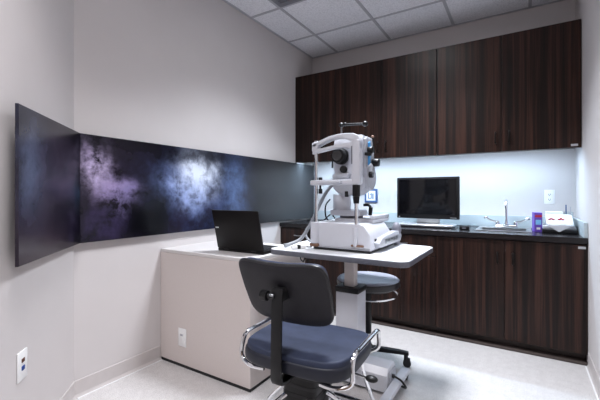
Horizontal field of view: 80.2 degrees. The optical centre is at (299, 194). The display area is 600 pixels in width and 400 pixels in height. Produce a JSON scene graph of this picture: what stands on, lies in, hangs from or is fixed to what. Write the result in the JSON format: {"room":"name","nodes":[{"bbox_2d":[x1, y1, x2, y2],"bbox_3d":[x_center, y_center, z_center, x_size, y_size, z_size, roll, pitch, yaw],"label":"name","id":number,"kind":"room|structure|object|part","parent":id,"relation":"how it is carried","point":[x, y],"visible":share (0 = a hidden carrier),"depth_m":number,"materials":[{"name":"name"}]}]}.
{"room":"examination room","nodes":[
{"label":"examination room","id":0,"kind":"room"},
{"bbox_2d":[0,0,73,399],"bbox_3d":[-1.123,-0.240,1.163,0.120,2.741,1.626,0,0,-13],"label":"wall","id":1,"kind":"structure","parent":0,"point":[37,36],"depth_m":1.54,"materials":[{"name":"paint"}]},
{"bbox_2d":[17,347,26,383],"bbox_3d":[-1.122,0.689,1.441,0.009,0.118,0.074,0,0,-13],"label":"outlet","id":2,"kind":"object","parent":1,"relation":"attached to","point":[21,356],"visible":1,"depth_m":1.43,"materials":[{"name":"white plastic"}]},
{"bbox_2d":[15,103,79,266],"bbox_3d":[-1.143,-0.035,1.637,0.034,0.608,0.664,0,0,-15],"label":"wall art","id":3,"kind":"object","parent":1,"relation":"attached to","point":[47,151],"visible":1,"depth_m":1.52,"materials":[{"name":"black plastic"}]},
{"bbox_2d":[60,382,75,399],"bbox_3d":[-1.058,1.081,1.179,0.014,0.098,1.626,0,0,-13],"label":"baseboard","id":4,"kind":"structure","parent":1,"relation":"attached to","point":[69,394],"depth_m":1.91,"materials":[{"name":"rubber"}]},
{"bbox_2d":[74,0,311,380],"bbox_3d":[-0.616,-0.240,3.103,0.120,2.741,2.696,0,0,32],"label":"wall","id":5,"kind":"structure","parent":0,"point":[205,75],"depth_m":2.40,"materials":[{"name":"paint"}]},
{"bbox_2d":[74,346,161,398],"bbox_3d":[-1.097,1.081,2.201,0.014,0.098,0.552,0,0,32],"label":"baseboard","id":6,"kind":"structure","parent":5,"relation":"attached to","point":[89,383],"depth_m":2.17,"materials":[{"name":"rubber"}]},
{"bbox_2d":[80,133,313,242],"bbox_3d":[-0.537,-0.035,3.082,0.034,0.608,2.610,0,0,32],"label":"wall art","id":7,"kind":"object","parent":5,"relation":"attached to","point":[129,188],"visible":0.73,"depth_m":2.47,"materials":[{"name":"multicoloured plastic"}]},
{"bbox_2d":[76,316,596,399],"bbox_3d":[-0.058,1.170,1.542,2.716,0.080,4.999,0,0,32],"label":"floor","id":8,"kind":"structure","parent":0,"point":[441,368],"depth_m":2.19,"materials":[{"name":"white tile"}]},
{"bbox_2d":[161,240,304,391],"bbox_3d":[-0.459,0.750,2.491,0.789,0.761,0.606,0,0,32],"label":"desk","id":9,"kind":"object","parent":8,"relation":"on","point":[204,294],"visible":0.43,"depth_m":2.21,"materials":[{"name":"beige laminate"}]},
{"bbox_2d":[178,328,185,347],"bbox_3d":[-0.768,0.931,2.320,0.074,0.118,0.012,0,0,32],"label":"power outlet","id":10,"kind":"object","parent":9,"relation":"attached to","point":[181,332],"visible":1,"depth_m":2.32,"materials":[{"name":"grey plastic"}]},
{"bbox_2d":[180,332,183,342],"bbox_3d":[-0.769,0.931,2.318,0.034,0.068,0.005,0,0,32],"label":"receptacle","id":11,"kind":"object","parent":10,"relation":"attached to","point":[181,333],"depth_m":2.31,"materials":[{"name":"white plastic"}]},
{"bbox_2d":[212,210,278,254],"bbox_3d":[-0.334,0.233,2.346,0.372,0.270,0.310,0,0,30],"label":"laptop","id":12,"kind":"object","parent":9,"relation":"on","point":[235,230],"visible":0.98,"depth_m":2.23,"materials":[{"name":"black plastic"}]},
{"bbox_2d":[239,257,380,399],"bbox_3d":[0.049,0.696,1.595,0.700,0.868,0.682,0,0,29],"label":"chair","id":13,"kind":"object","parent":8,"relation":"on","point":[300,342],"visible":1,"depth_m":1.42,"materials":[{"name":"blue plastic"}]},
{"bbox_3d":[-0.127,0.398,1.402,0.059,0.044,0.044,0,0,29],"label":"adjusting knob","id":14,"kind":"part","parent":13,"relation":"part of","materials":[{"name":"black plastic"}]},
{"bbox_3d":[-0.111,0.984,1.748,0.023,0.270,0.276,0,0,-39],"label":"leg","id":15,"kind":"part","parent":13,"relation":"part of","materials":[{"name":"silver metal"}]},
{"bbox_3d":[-0.177,0.985,1.496,0.275,0.269,0.024,0,0,-21],"label":"leg","id":16,"kind":"part","parent":13,"relation":"part of","materials":[{"name":"silver metal"}]},
{"bbox_3d":[-0.066,0.401,1.441,0.400,0.263,0.127,0,0,29],"label":"backrest","id":17,"kind":"part","parent":13,"relation":"part of","materials":[{"name":"black plastic"}]},
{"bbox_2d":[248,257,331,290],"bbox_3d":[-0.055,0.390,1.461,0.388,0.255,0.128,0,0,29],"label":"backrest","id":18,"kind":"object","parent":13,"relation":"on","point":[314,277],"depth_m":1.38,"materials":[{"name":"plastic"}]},
{"bbox_3d":[0.043,0.649,1.580,0.480,0.052,0.424,0,0,29],"label":"seat","id":19,"kind":"part","parent":13,"relation":"part of","materials":[{"name":"blue plastic"}]},
{"bbox_3d":[0.243,0.984,1.519,0.268,0.270,0.086,0,0,29],"label":"leg","id":20,"kind":"part","parent":13,"relation":"part of","materials":[{"name":"silver metal"}]},
{"bbox_2d":[281,227,367,315],"bbox_3d":[0.363,0.729,3.671,0.941,0.802,0.693,0,0,32],"label":"base cabinet","id":21,"kind":"object","parent":8,"relation":"on","point":[334,269],"visible":0.17,"depth_m":3.38,"materials":[{"name":"brown wood"}]},
{"bbox_3d":[0.004,0.415,3.541,0.466,0.160,0.021,0,0,32],"label":"drawer","id":22,"kind":"part","parent":21,"relation":"part of","materials":[{"name":"brown wood"}]},
{"bbox_3d":[0.004,0.780,3.541,0.466,0.560,0.021,0,0,32],"label":"door","id":23,"kind":"part","parent":21,"relation":"part of","materials":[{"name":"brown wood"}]},
{"bbox_3d":[0.404,0.780,3.293,0.471,0.560,0.021,0,0,32],"label":"door","id":24,"kind":"part","parent":21,"relation":"part of","materials":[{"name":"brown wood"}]},
{"bbox_2d":[271,240,432,399],"bbox_3d":[0.322,0.727,2.175,0.832,0.806,0.625,0,0,32],"label":"table","id":25,"kind":"object","parent":8,"relation":"on","point":[350,294],"visible":0.61,"depth_m":2.06,"materials":[{"name":"white laminate"}]},
{"bbox_2d":[291,244,311,248],"bbox_3d":[0.009,0.311,2.130,0.127,0.024,0.037,0,0,-18],"label":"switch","id":26,"kind":"object","parent":25,"relation":"on","point":[297,246],"visible":1,"depth_m":2.11,"materials":[{"name":"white plastic"}]},
{"bbox_2d":[284,121,401,253],"bbox_3d":[0.284,-0.064,2.252,0.591,0.773,0.533,0,0,32],"label":"instrument","id":27,"kind":"object","parent":25,"relation":"on","point":[356,230],"visible":1,"depth_m":2.11,"materials":[{"name":"grey plastic"}]},
{"bbox_3d":[0.097,-0.072,2.138,0.021,0.495,0.021,0,0,32],"label":"head rest post","id":28,"kind":"part","parent":27,"relation":"part of","materials":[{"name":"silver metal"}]},
{"bbox_3d":[0.263,-0.152,2.149,0.042,0.042,0.030,0,0,32],"label":"focus knob","id":29,"kind":"part","parent":27,"relation":"part of","materials":[{"name":"black plastic"}]},
{"bbox_3d":[0.310,0.113,2.244,0.200,0.035,0.140,0,0,32],"label":"pedestal arm","id":30,"kind":"part","parent":27,"relation":"part of","materials":[{"name":"white plastic"}]},
{"bbox_3d":[0.315,0.110,1.996,0.021,0.160,0.021,0,0,32],"label":"head rest post","id":31,"kind":"part","parent":27,"relation":"part of","materials":[{"name":"silver metal"}]},
{"bbox_3d":[0.411,0.091,2.152,0.057,0.071,0.025,0,0,10],"label":"slide lever","id":32,"kind":"part","parent":27,"relation":"part of","materials":[{"name":"black plastic"}]},
{"bbox_3d":[0.409,-0.258,2.109,0.034,0.055,0.065,0,0,32],"label":"knob","id":33,"kind":"part","parent":27,"relation":"part of","materials":[{"name":"black plastic"}]},
{"bbox_3d":[0.423,-0.118,2.115,0.023,0.038,0.038,0,0,32],"label":"knob","id":34,"kind":"part","parent":27,"relation":"part of","materials":[{"name":"black plastic"}]},
{"bbox_3d":[0.466,-0.195,2.183,0.041,0.051,0.051,0,0,32],"label":"knob","id":35,"kind":"part","parent":27,"relation":"part of","materials":[{"name":"black plastic"}]},
{"bbox_3d":[0.537,0.262,2.156,0.038,0.073,0.430,0,0,32],"label":"rail","id":36,"kind":"part","parent":27,"relation":"part of","materials":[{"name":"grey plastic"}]},
{"bbox_2d":[337,271,410,367],"bbox_3d":[0.442,0.840,2.389,0.456,0.578,0.420,0,0,-32],"label":"stool","id":37,"kind":"object","parent":8,"relation":"on","point":[376,282],"visible":0.47,"depth_m":2.33,"materials":[{"name":"grey leather"}]},
{"bbox_3d":[0.457,0.560,2.400,0.408,0.019,0.408,0,0,32],"label":"seat","id":38,"kind":"part","parent":37,"relation":"part of","materials":[{"name":"leather"}]},
{"bbox_3d":[0.457,0.777,2.400,0.048,0.306,0.048,0,0,32],"label":"post","id":39,"kind":"part","parent":37,"relation":"part of","materials":[{"name":"black plastic"}]},
{"bbox_3d":[0.594,1.031,2.364,0.242,0.038,0.032,0,0,15],"label":"leg","id":40,"kind":"part","parent":37,"relation":"part of","materials":[{"name":"black plastic"}]},
{"bbox_2d":[368,233,437,335],"bbox_3d":[1.009,0.729,3.270,0.574,0.802,0.693,0,0,32],"label":"base cabinet","id":41,"kind":"object","parent":8,"relation":"on","point":[414,309],"visible":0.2,"depth_m":2.95,"materials":[{"name":"brown wood"}]},
{"bbox_3d":[0.729,0.780,3.091,0.285,0.560,0.021,0,0,32],"label":"door","id":42,"kind":"part","parent":41,"relation":"part of","materials":[{"name":"brown wood"}]},
{"bbox_3d":[0.850,0.415,3.015,0.572,0.160,0.021,0,0,32],"label":"drawer","id":43,"kind":"part","parent":41,"relation":"part of","materials":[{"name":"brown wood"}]},
{"bbox_3d":[0.972,0.780,2.940,0.285,0.560,0.021,0,0,32],"label":"door","id":44,"kind":"part","parent":41,"relation":"part of","materials":[{"name":"brown wood"}]},
{"bbox_2d":[436,236,587,365],"bbox_3d":[1.659,0.729,2.868,0.952,0.802,0.692,0,0,32],"label":"base cabinet","id":45,"kind":"object","parent":8,"relation":"on","point":[521,296],"visible":0.98,"depth_m":2.57,"materials":[{"name":"brown wood"}]},
{"bbox_2d":[280,210,587,243],"bbox_3d":[1.019,0.256,3.276,2.472,0.140,0.672,0,0,32],"label":"countertop","id":46,"kind":"structure","parent":45,"relation":"on","point":[474,221],"depth_m":2.94,"materials":[{"name":"stone"}]},
{"bbox_2d":[397,176,459,228],"bbox_3d":[1.129,0.066,3.178,0.536,0.444,0.210,0,0,32],"label":"computer monitor","id":47,"kind":"object","parent":46,"relation":"on","point":[429,200],"visible":0.89,"depth_m":3.17,"materials":[{"name":"black plastic"}]},
{"bbox_3d":[1.160,0.149,3.229,0.200,0.222,0.020,0,0,32],"label":"stand post","id":48,"kind":"part","parent":47,"relation":"part of","materials":[{"name":"silver metal"}]},
{"bbox_2d":[459,226,469,229],"bbox_3d":[1.347,0.272,2.918,0.072,0.030,0.061,0,0,32],"label":"card reader","id":49,"kind":"object","parent":46,"relation":"on","point":[460,227],"visible":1,"depth_m":2.89,"materials":[{"name":"black plastic"}]},
{"bbox_2d":[475,226,531,232],"bbox_3d":[1.680,0.365,2.943,0.386,0.166,0.408,0,0,32],"label":"sink","id":50,"kind":"object","parent":46,"relation":"in","point":[482,228],"visible":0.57,"depth_m":2.99,"materials":[{"name":"metal"}]},
{"bbox_2d":[480,227,526,231],"bbox_3d":[1.661,0.367,2.912,0.326,0.161,0.276,0,0,32],"label":"basin","id":51,"kind":"object","parent":50,"relation":"in","point":[481,228],"depth_m":3.02,"materials":[{"name":"metal"}]},
{"bbox_2d":[484,199,530,227],"bbox_3d":[1.752,0.160,3.026,0.350,0.244,0.156,0,0,32],"label":"faucet","id":52,"kind":"object","parent":46,"relation":"on","point":[506,224],"visible":1,"depth_m":3.06,"materials":[{"name":"silver metal"}]},
{"bbox_3d":[1.677,0.225,3.119,0.124,0.069,0.034,0,0,18],"label":"wrist handle","id":53,"kind":"part","parent":52,"relation":"part of","materials":[{"name":"silver metal"}]},
{"bbox_3d":[1.749,0.149,3.022,0.036,0.222,0.146,0,0,32],"label":"spout","id":54,"kind":"part","parent":52,"relation":"part of","materials":[{"name":"silver metal"}]},
{"bbox_3d":[1.778,0.271,3.069,0.170,0.022,0.056,0,0,32],"label":"plate","id":55,"kind":"part","parent":52,"relation":"part of","materials":[{"name":"silver metal"}]},
{"bbox_3d":[1.867,0.225,3.001,0.034,0.069,0.124,0,0,-44],"label":"wrist handle","id":56,"kind":"part","parent":52,"relation":"part of","materials":[{"name":"silver metal"}]},
{"bbox_2d":[532,212,541,231],"bbox_3d":[1.853,0.213,2.786,0.052,0.148,0.101,0,0,24],"label":"tissue box","id":57,"kind":"object","parent":46,"relation":"on","point":[536,216],"visible":0.94,"depth_m":2.75,"materials":[{"name":"purple cardboard"}]},
{"bbox_2d":[545,211,562,214],"bbox_3d":[2.053,0.212,2.880,0.110,0.150,0.091,0,0,32],"label":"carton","id":58,"kind":"object","parent":46,"relation":"on","point":[546,212],"visible":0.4,"depth_m":2.85,"materials":[{"name":"white cardboard"}]},
{"bbox_2d":[542,216,577,233],"bbox_3d":[1.960,0.227,2.703,0.212,0.120,0.220,0,0,32],"label":"tray","id":59,"kind":"object","parent":46,"relation":"on","point":[545,228],"visible":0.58,"depth_m":2.62,"materials":[{"name":"black plastic"}]},
{"bbox_2d":[545,214,573,231],"bbox_3d":[1.956,0.213,2.695,0.165,0.120,0.218,0,0,32],"label":"folded cloth","id":60,"kind":"object","parent":59,"relation":"on","point":[559,223],"visible":1,"depth_m":2.63,"materials":[{"name":"white fabric"}]},
{"bbox_2d":[563,205,573,222],"bbox_3d":[2.137,0.184,2.840,0.060,0.205,0.080,0,0,32],"label":"holder","id":61,"kind":"object","parent":46,"relation":"on","point":[565,211],"visible":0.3,"depth_m":2.85,"materials":[{"name":"white plastic"}]},
{"bbox_3d":[1.298,0.698,2.738,0.474,0.725,0.021,0,0,32],"label":"door","id":62,"kind":"part","parent":45,"relation":"part of","materials":[{"name":"brown wood"}]},
{"bbox_3d":[1.702,0.698,2.487,0.474,0.725,0.021,0,0,32],"label":"door","id":63,"kind":"part","parent":45,"relation":"part of","materials":[{"name":"brown wood"}]},
{"bbox_2d":[226,0,556,56],"bbox_3d":[-0.058,-1.641,1.542,2.716,0.060,4.999,0,0,32],"label":"ceiling","id":64,"kind":"structure","parent":0,"point":[318,16],"depth_m":3.23,"materials":[{"name":"tile"}]},
{"bbox_2d":[271,0,301,7],"bbox_3d":[-0.074,-1.603,2.653,0.570,0.013,0.570,0,0,32],"label":"ceiling vent","id":65,"kind":"object","parent":64,"relation":"in","point":[281,3],"visible":1,"depth_m":2.96,"materials":[{"name":"grey metal"}]},
{"bbox_2d":[276,0,293,4],"bbox_3d":[-0.072,-1.603,2.656,0.510,0.008,0.498,0,0,32],"label":"grille","id":66,"kind":"object","parent":65,"relation":"attached to","point":[279,2],"depth_m":2.96,"materials":[{"name":"grey metal"}]},
{"bbox_2d":[223,0,563,58],"bbox_3d":[-0.058,-1.609,1.542,2.476,0.008,4.759,0,0,32],"label":"trim","id":67,"kind":"structure","parent":64,"relation":"attached to","point":[357,1],"depth_m":3.27,"materials":[{"name":"metal"}]},
{"bbox_2d":[312,0,574,216],"bbox_3d":[1.229,-0.240,3.614,2.716,2.741,0.120,0,0,32],"label":"wall","id":68,"kind":"structure","parent":0,"point":[521,178],"depth_m":3.27,"materials":[{"name":"paint"}]},
{"bbox_2d":[295,69,334,162],"bbox_3d":[0.242,-0.813,3.914,0.479,0.936,0.410,0,0,32],"label":"upper cabinet","id":69,"kind":"object","parent":68,"relation":"attached to","point":[314,93],"visible":0.59,"depth_m":3.78,"materials":[{"name":"brown wood"}]},
{"bbox_2d":[365,189,377,202],"bbox_3d":[0.762,0.013,3.825,0.142,0.146,0.014,0,0,32],"label":"wall sign","id":70,"kind":"object","parent":68,"relation":"attached to","point":[371,196],"visible":0.84,"depth_m":3.81,"materials":[{"name":"blue plastic"}]},
{"bbox_3d":[0.759,0.013,3.820,0.100,0.104,0.002,0,0,32],"label":"panel","id":71,"kind":"part","parent":70,"relation":"part of","materials":[{"name":"white plastic"}]},
{"bbox_2d":[335,48,444,158],"bbox_3d":[0.867,-0.813,3.526,0.988,0.936,0.410,0,0,32],"label":"upper cabinet","id":72,"kind":"object","parent":68,"relation":"attached to","point":[396,96],"visible":0.96,"depth_m":3.32,"materials":[{"name":"brown wood"}]},
{"bbox_3d":[0.574,-0.812,3.521,0.493,0.935,0.021,0,0,32],"label":"door","id":73,"kind":"part","parent":72,"relation":"part of","materials":[{"name":"brown wood"}]},
{"bbox_3d":[0.993,-0.812,3.260,0.491,0.935,0.021,0,0,32],"label":"door","id":74,"kind":"part","parent":72,"relation":"part of","materials":[{"name":"brown wood"}]},
{"bbox_2d":[318,210,544,227],"bbox_3d":[1.191,0.237,3.553,2.472,0.102,0.020,0,0,32],"label":"backsplash","id":75,"kind":"structure","parent":68,"relation":"attached to","point":[465,219],"depth_m":3.29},
{"bbox_2d":[437,19,580,155],"bbox_3d":[1.713,-0.813,3.001,1.000,0.936,0.410,0,0,32],"label":"upper cabinet","id":76,"kind":"object","parent":68,"relation":"attached to","point":[519,91],"visible":1,"depth_m":2.82,"materials":[{"name":"brown wood"}]},
{"bbox_3d":[1.415,-0.812,2.998,0.494,0.935,0.021,0,0,32],"label":"door","id":77,"kind":"part","parent":76,"relation":"part of","materials":[{"name":"brown wood"}]},
{"bbox_3d":[1.840,-0.812,2.735,0.501,0.935,0.021,0,0,32],"label":"door","id":78,"kind":"part","parent":76,"relation":"part of","materials":[{"name":"brown wood"}]},
{"bbox_2d":[544,190,554,203],"bbox_3d":[2.099,0.020,2.998,0.074,0.118,0.010,0,0,32],"label":"power outlet","id":79,"kind":"object","parent":68,"relation":"attached to","point":[549,195],"visible":1,"depth_m":3.00,"materials":[{"name":"white plastic"}]},
{"bbox_2d":[575,0,599,376],"bbox_3d":[1.045,-0.240,0.857,0.120,2.741,4.759,0,0,32],"label":"wall","id":80,"kind":"structure","parent":0,"point":[587,157],"depth_m":2.24,"materials":[{"name":"paint"}]},
{"bbox_2d":[585,352,599,399],"bbox_3d":[0.807,1.081,0.602,0.014,0.098,4.075,0,0,32],"label":"baseboard","id":81,"kind":"structure","parent":80,"relation":"attached to","point":[591,368],"depth_m":2.12,"materials":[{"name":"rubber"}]}
]}

